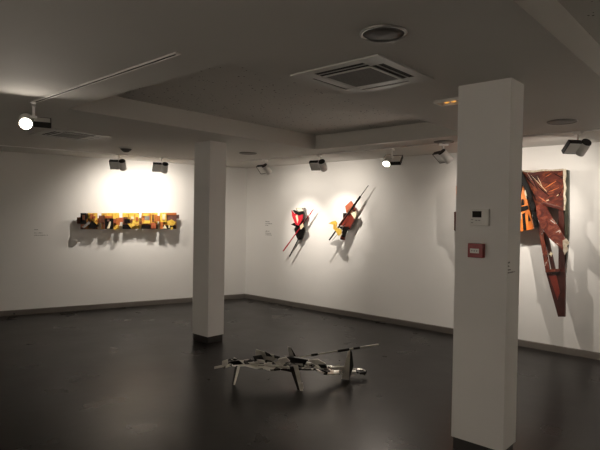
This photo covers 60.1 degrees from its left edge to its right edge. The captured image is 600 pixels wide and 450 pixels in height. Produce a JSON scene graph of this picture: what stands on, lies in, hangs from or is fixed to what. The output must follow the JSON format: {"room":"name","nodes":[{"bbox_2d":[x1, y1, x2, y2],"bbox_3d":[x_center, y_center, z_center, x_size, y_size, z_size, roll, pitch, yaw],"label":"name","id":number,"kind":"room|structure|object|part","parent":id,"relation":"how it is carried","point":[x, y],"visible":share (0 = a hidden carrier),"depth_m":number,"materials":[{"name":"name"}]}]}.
{"room":"museum","nodes":[
{"label":"museum","id":0,"kind":"room"},
{"bbox_2d":[0,151,246,310],"bbox_3d":[-4.018,-0.018,7.970,7.000,2.745,0.120,0,1,-32],"label":"wall","id":1,"kind":"structure","parent":0,"point":[72,265],"depth_m":8.37,"materials":[{"name":"paint"}]},
{"bbox_2d":[0,294,244,316],"bbox_3d":[-4.005,1.315,7.934,7.000,0.080,0.014,0,1,-32],"label":"baseboard","id":2,"kind":"structure","parent":1,"relation":"attached to","point":[234,296],"depth_m":8.41,"materials":[{"name":"grey"}]},
{"bbox_2d":[77,213,178,229],"bbox_3d":[-2.788,-0.068,8.540,1.638,0.295,0.204,0,1,-32],"label":"relief","id":3,"kind":"object","parent":1,"relation":"attached to","point":[86,220],"visible":1,"depth_m":8.48,"materials":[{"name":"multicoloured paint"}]},
{"bbox_3d":[-3.325,-0.060,8.181,0.251,0.256,0.022,0,1,-32],"label":"panel","id":4,"kind":"part","parent":3,"relation":"part of","materials":[{"name":"yellow wood"}]},
{"bbox_3d":[-3.054,-0.064,8.355,0.274,0.262,0.022,0,1,-32],"label":"panel","id":5,"kind":"part","parent":3,"relation":"part of","materials":[{"name":"wood"}]},
{"bbox_3d":[-2.786,-0.067,8.550,0.267,0.267,0.022,0,1,-32],"label":"panel","id":6,"kind":"part","parent":3,"relation":"part of","materials":[{"name":"yellow wood"}]},
{"bbox_2d":[0,0,599,167],"bbox_3d":[-1.045,-1.122,3.750,12.447,0.304,9.368,2,1,42],"label":"ceiling","id":7,"kind":"structure","parent":0,"point":[231,83],"depth_m":3.18,"materials":[{"name":"paint"}]},
{"bbox_2d":[30,128,110,141],"bbox_3d":[-2.632,-1.026,5.961,0.655,0.012,0.640,2,1,42],"label":"air conditioner","id":8,"kind":"object","parent":7,"relation":"attached to","point":[52,133],"depth_m":5.91,"materials":[{"name":"grey plastic"}]},
{"bbox_2d":[51,133,89,138],"bbox_3d":[-2.632,-1.025,5.961,0.331,0.006,0.323,2,1,42],"label":"ceiling vent","id":9,"kind":"object","parent":8,"relation":"in","point":[56,135],"depth_m":5.94,"materials":[{"name":"grey metal"}]},
{"bbox_2d":[0,145,193,159],"bbox_3d":[-2.942,-1.060,7.620,3.650,0.008,0.036,0,1,-32],"label":"track","id":10,"kind":"object","parent":7,"relation":"attached to","point":[0,145],"visible":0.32,"depth_m":7.56,"materials":[{"name":"white metal"}]},
{"bbox_2d":[109,154,126,170],"bbox_3d":[-2.723,-0.933,7.768,0.234,0.243,0.173,1,1,-8],"label":"track spotlight","id":11,"kind":"object","parent":10,"relation":"hanging from","point":[120,163],"visible":1,"depth_m":7.74,"materials":[{"name":"white metal"}]},
{"bbox_2d":[152,157,167,173],"bbox_3d":[-2.179,-0.929,8.101,0.234,0.243,0.172,1,1,-24],"label":"track spotlight","id":12,"kind":"object","parent":10,"relation":"hanging from","point":[156,167],"visible":1,"depth_m":8.07,"materials":[{"name":"white metal"}]},
{"bbox_2d":[30,52,180,102],"bbox_3d":[-1.421,-0.968,3.535,2.030,0.008,0.036,2,1,42],"label":"track","id":13,"kind":"object","parent":7,"relation":"attached to","point":[174,54],"visible":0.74,"depth_m":3.32,"materials":[{"name":"white metal"}]},
{"bbox_2d":[19,101,50,129],"bbox_3d":[-2.143,-0.872,4.201,0.234,0.229,0.180,0,1,-27],"label":"track spotlight","id":14,"kind":"object","parent":13,"relation":"hanging from","point":[25,119],"visible":1,"depth_m":4.16,"materials":[{"name":"white metal"}]},
{"bbox_3d":[-2.072,-0.805,4.170,0.121,0.046,0.008,0,25,-27],"label":"plate","id":15,"kind":"part","parent":14,"relation":"part of","materials":[{"name":"black metal"}]},
{"bbox_2d":[119,147,132,151],"bbox_3d":[-2.344,-1.011,6.989,0.190,0.066,0.190,1,1,0],"label":"smoke detector","id":16,"kind":"object","parent":7,"relation":"attached to","point":[124,149],"visible":1,"depth_m":6.94,"materials":[{"name":"grey plastic"}]},
{"bbox_2d":[239,152,256,154],"bbox_3d":[-0.739,-1.018,7.379,0.250,0.011,0.250,1,1,0],"label":"ceiling speaker","id":17,"kind":"object","parent":7,"relation":"attached to","point":[244,153],"visible":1,"depth_m":7.36,"materials":[{"name":"grey plastic"}]},
{"bbox_3d":[-0.102,-1.208,4.946,2.115,0.100,3.268,2,1,42],"label":"coffer panel","id":18,"kind":"part","parent":7,"relation":"part of","materials":[{"name":"white paint"}]},
{"bbox_2d":[290,54,433,94],"bbox_3d":[0.396,-0.932,3.276,0.655,0.012,0.640,2,1,42],"label":"air conditioner","id":19,"kind":"object","parent":7,"relation":"attached to","point":[377,71],"depth_m":3.22,"materials":[{"name":"grey plastic"}]},
{"bbox_2d":[328,68,396,86],"bbox_3d":[0.396,-0.931,3.276,0.331,0.006,0.323,2,1,42],"label":"ceiling vent","id":20,"kind":"object","parent":19,"relation":"in","point":[337,77],"depth_m":3.26,"materials":[{"name":"grey"}]},
{"bbox_2d":[359,24,407,42],"bbox_3d":[0.402,-0.920,2.502,0.230,0.011,0.230,1,1,0],"label":"ceiling speaker","id":21,"kind":"object","parent":7,"relation":"attached to","point":[381,33],"visible":1,"depth_m":2.48,"materials":[{"name":"grey plastic"}]},
{"bbox_2d":[363,27,403,40],"bbox_3d":[0.402,-0.919,2.502,0.200,0.008,0.200,1,1,0],"label":"grille","id":22,"kind":"object","parent":21,"relation":"attached to","point":[369,33],"depth_m":2.49,"materials":[{"name":"grey"}]},
{"bbox_2d":[236,129,599,161],"bbox_3d":[2.201,-0.943,5.637,8.730,0.008,0.036,2,1,42],"label":"track","id":23,"kind":"object","parent":7,"relation":"attached to","point":[593,129],"visible":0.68,"depth_m":6.50,"materials":[{"name":"white metal"}]},
{"bbox_2d":[256,159,271,174],"bbox_3d":[-0.564,-0.903,8.138,0.173,0.243,0.234,0,1,-42],"label":"track spotlight","id":24,"kind":"object","parent":23,"relation":"hanging from","point":[263,169],"visible":1,"depth_m":8.08,"materials":[{"name":"white metal"}]},
{"bbox_2d":[309,154,326,171],"bbox_3d":[0.263,-0.878,7.384,0.234,0.241,0.177,1,1,22],"label":"track spotlight","id":25,"kind":"object","parent":23,"relation":"hanging from","point":[321,165],"visible":1,"depth_m":7.36,"materials":[{"name":"white metal"}]},
{"bbox_2d":[382,148,402,166],"bbox_3d":[1.174,-0.850,6.566,0.234,0.240,0.178,1,1,27],"label":"track spotlight","id":26,"kind":"object","parent":23,"relation":"hanging from","point":[389,159],"visible":1,"depth_m":6.54,"materials":[{"name":"white metal"}]},
{"bbox_2d":[432,143,452,163],"bbox_3d":[1.682,-0.834,6.117,0.177,0.241,0.234,1,1,-16],"label":"track spotlight","id":27,"kind":"object","parent":23,"relation":"hanging from","point":[442,156],"visible":1,"depth_m":6.04,"materials":[{"name":"white metal"}]},
{"bbox_2d":[561,131,591,156],"bbox_3d":[2.740,-0.802,5.141,0.234,0.239,0.180,1,1,-5],"label":"track spotlight","id":28,"kind":"object","parent":23,"relation":"hanging from","point":[578,147],"visible":1,"depth_m":5.11,"materials":[{"name":"white metal"}]},
{"bbox_3d":[2.627,-0.773,5.128,0.008,0.046,0.148,1,-38,-5],"label":"plate","id":29,"kind":"part","parent":28,"relation":"part of","materials":[{"name":"black metal"}]},
{"bbox_3d":[2.696,-0.815,5.079,0.121,0.046,0.008,1,-38,-5],"label":"plate","id":30,"kind":"part","parent":28,"relation":"part of","materials":[{"name":"black metal"}]},
{"bbox_2d":[434,140,453,143],"bbox_3d":[1.658,-0.956,5.976,0.230,0.011,0.230,1,1,0],"label":"ceiling speaker","id":31,"kind":"object","parent":7,"relation":"attached to","point":[438,141],"visible":1,"depth_m":5.94,"materials":[{"name":"grey plastic"}]},
{"bbox_2d":[434,97,457,105],"bbox_3d":[1.127,-0.925,3.898,0.204,0.022,0.136,2,1,42],"label":"recessed light","id":32,"kind":"object","parent":7,"relation":"in","point":[449,101],"visible":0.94,"depth_m":3.89,"materials":[{"name":"white plastic"}]},
{"bbox_2d":[547,119,577,124],"bbox_3d":[2.346,-0.923,4.647,0.250,0.011,0.250,1,1,0],"label":"ceiling speaker","id":33,"kind":"object","parent":7,"relation":"attached to","point":[556,121],"visible":1,"depth_m":4.62,"materials":[{"name":"grey plastic"}]},
{"bbox_2d":[549,120,574,123],"bbox_3d":[2.346,-0.922,4.647,0.218,0.008,0.218,1,1,0],"label":"grille","id":34,"kind":"object","parent":33,"relation":"attached to","point":[551,121],"depth_m":4.63,"materials":[{"name":"grey"}]},
{"bbox_3d":[1.353,-1.123,1.228,1.890,0.100,6.838,2,1,42],"label":"coffer panel","id":35,"kind":"part","parent":7,"relation":"part of","materials":[{"name":"white paint"}]},
{"bbox_2d":[0,298,599,449],"bbox_3d":[-0.998,1.523,3.747,12.664,0.100,9.505,2,1,42],"label":"floor","id":36,"kind":"structure","parent":0,"point":[135,377],"depth_m":4.70,"materials":[{"name":"plastic"}]},
{"bbox_2d":[192,141,225,343],"bbox_3d":[-1.124,0.206,6.419,0.310,2.441,0.246,2,1,42],"label":"pillar","id":37,"kind":"structure","parent":36,"relation":"on","point":[209,156],"depth_m":6.32,"materials":[{"name":"paint"}]},
{"bbox_2d":[214,344,378,390],"bbox_3d":[-0.011,1.298,4.811,1.548,0.348,0.424,1,1,-9],"label":"metal sculpture","id":38,"kind":"object","parent":36,"relation":"on","point":[291,363],"visible":1,"depth_m":4.79,"materials":[{"name":"metal"}]},
{"bbox_3d":[-0.694,1.274,4.806,0.056,0.062,0.008,1,1,0],"label":"nose plate","id":39,"kind":"part","parent":38,"relation":"part of","materials":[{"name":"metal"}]},
{"bbox_3d":[-0.595,1.376,4.801,0.055,0.174,0.065,1,1,0],"label":"leg","id":40,"kind":"part","parent":38,"relation":"part of","materials":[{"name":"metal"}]},
{"bbox_3d":[-0.578,1.375,4.785,0.061,0.177,0.077,1,1,0],"label":"leg","id":41,"kind":"part","parent":38,"relation":"part of","materials":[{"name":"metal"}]},
{"bbox_3d":[-0.303,1.310,4.777,0.496,0.061,0.030,1,1,0],"label":"under plate","id":42,"kind":"part","parent":38,"relation":"part of","materials":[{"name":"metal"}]},
{"bbox_3d":[-0.081,1.199,4.886,0.077,0.104,0.012,1,1,0],"label":"upright blade","id":43,"kind":"part","parent":38,"relation":"part of","materials":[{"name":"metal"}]},
{"bbox_3d":[-0.054,1.385,4.716,0.053,0.175,0.178,1,1,-25],"label":"leg","id":44,"kind":"part","parent":38,"relation":"part of","materials":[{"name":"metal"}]},
{"bbox_3d":[-0.020,1.377,4.686,0.052,0.193,0.174,1,1,-22],"label":"leg","id":45,"kind":"part","parent":38,"relation":"part of","materials":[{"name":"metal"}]},
{"bbox_3d":[0.356,1.192,4.917,0.793,0.128,0.018,1,1,-6],"label":"rod","id":46,"kind":"part","parent":38,"relation":"part of","materials":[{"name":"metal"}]},
{"bbox_3d":[0.437,1.328,4.949,0.081,0.297,0.012,1,1,0],"label":"standing plate","id":47,"kind":"part","parent":38,"relation":"part of","materials":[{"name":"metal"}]},
{"bbox_3d":[0.493,1.330,4.987,0.034,0.294,0.092,1,1,25],"label":"standing plate","id":48,"kind":"part","parent":38,"relation":"part of","materials":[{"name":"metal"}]},
{"bbox_2d":[451,77,523,449],"bbox_3d":[1.246,0.294,3.462,0.349,2.441,0.220,2,1,42],"label":"pillar","id":49,"kind":"structure","parent":36,"relation":"on","point":[490,113],"depth_m":3.36,"materials":[{"name":"paint"}]},
{"bbox_2d":[468,243,484,257],"bbox_3d":[1.146,0.166,3.376,0.102,0.092,0.040,2,1,42],"label":"fire alarm","id":50,"kind":"object","parent":49,"relation":"attached to","point":[475,250],"visible":1,"depth_m":3.36,"materials":[{"name":"red plastic"}]},
{"bbox_3d":[1.131,0.168,3.365,0.060,0.030,0.002,2,1,42],"label":"press panel","id":51,"kind":"part","parent":50,"relation":"part of","materials":[{"name":"white plastic"}]},
{"bbox_2d":[470,209,489,225],"bbox_3d":[1.166,-0.049,3.370,0.126,0.110,0.022,2,1,42],"label":"thermostat","id":52,"kind":"object","parent":49,"relation":"attached to","point":[478,217],"visible":1,"depth_m":3.36,"materials":[{"name":"white plastic"}]},
{"bbox_2d":[245,142,599,352],"bbox_3d":[2.739,0.117,6.456,10.000,2.745,0.120,2,1,42],"label":"wall","id":53,"kind":"structure","parent":0,"point":[396,260],"depth_m":7.57,"materials":[{"name":"paint"}]},
{"bbox_2d":[283,208,312,256],"bbox_3d":[-0.017,0.128,8.766,0.652,0.845,0.145,2,1,42],"label":"relief","id":54,"kind":"object","parent":53,"relation":"attached to","point":[299,215],"visible":1,"depth_m":8.72,"materials":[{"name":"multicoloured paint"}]},
{"bbox_2d":[329,185,368,239],"bbox_3d":[0.765,-0.177,7.986,0.665,0.854,0.255,2,1,42],"label":"relief","id":55,"kind":"object","parent":53,"relation":"attached to","point":[349,217],"visible":1,"depth_m":8.00,"materials":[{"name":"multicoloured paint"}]},
{"bbox_3d":[0.627,-0.010,8.033,0.409,0.515,0.025,2,1,33],"label":"thick rod","id":56,"kind":"part","parent":55,"relation":"part of","materials":[{"name":"black paint"}]},
{"bbox_3d":[0.773,-0.281,8.029,0.176,0.186,0.020,2,1,42],"label":"terracotta plate","id":57,"kind":"part","parent":55,"relation":"part of","materials":[{"name":"paint"}]},
{"bbox_3d":[0.850,-0.338,7.889,0.173,0.211,0.033,2,1,32],"label":"thick rod","id":58,"kind":"part","parent":55,"relation":"part of","materials":[{"name":"black paint"}]},
{"bbox_2d":[245,294,599,359],"bbox_3d":[2.672,1.449,6.428,10.000,0.080,0.014,2,1,42],"label":"baseboard","id":59,"kind":"structure","parent":53,"relation":"attached to","point":[524,343],"depth_m":7.41,"materials":[{"name":"grey"}]},
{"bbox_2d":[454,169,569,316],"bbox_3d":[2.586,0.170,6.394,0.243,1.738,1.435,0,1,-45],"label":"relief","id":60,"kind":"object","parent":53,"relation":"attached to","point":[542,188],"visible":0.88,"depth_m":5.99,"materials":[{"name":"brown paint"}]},
{"bbox_3d":[2.419,-0.217,6.489,0.987,0.714,0.040,2,1,42],"label":"orange panel","id":61,"kind":"part","parent":60,"relation":"part of","materials":[{"name":"paint"}]},
{"bbox_3d":[2.840,-0.401,6.102,0.511,0.472,0.050,2,1,42],"label":"rust panel","id":62,"kind":"part","parent":60,"relation":"part of","materials":[{"name":"red paint"}]}
]}

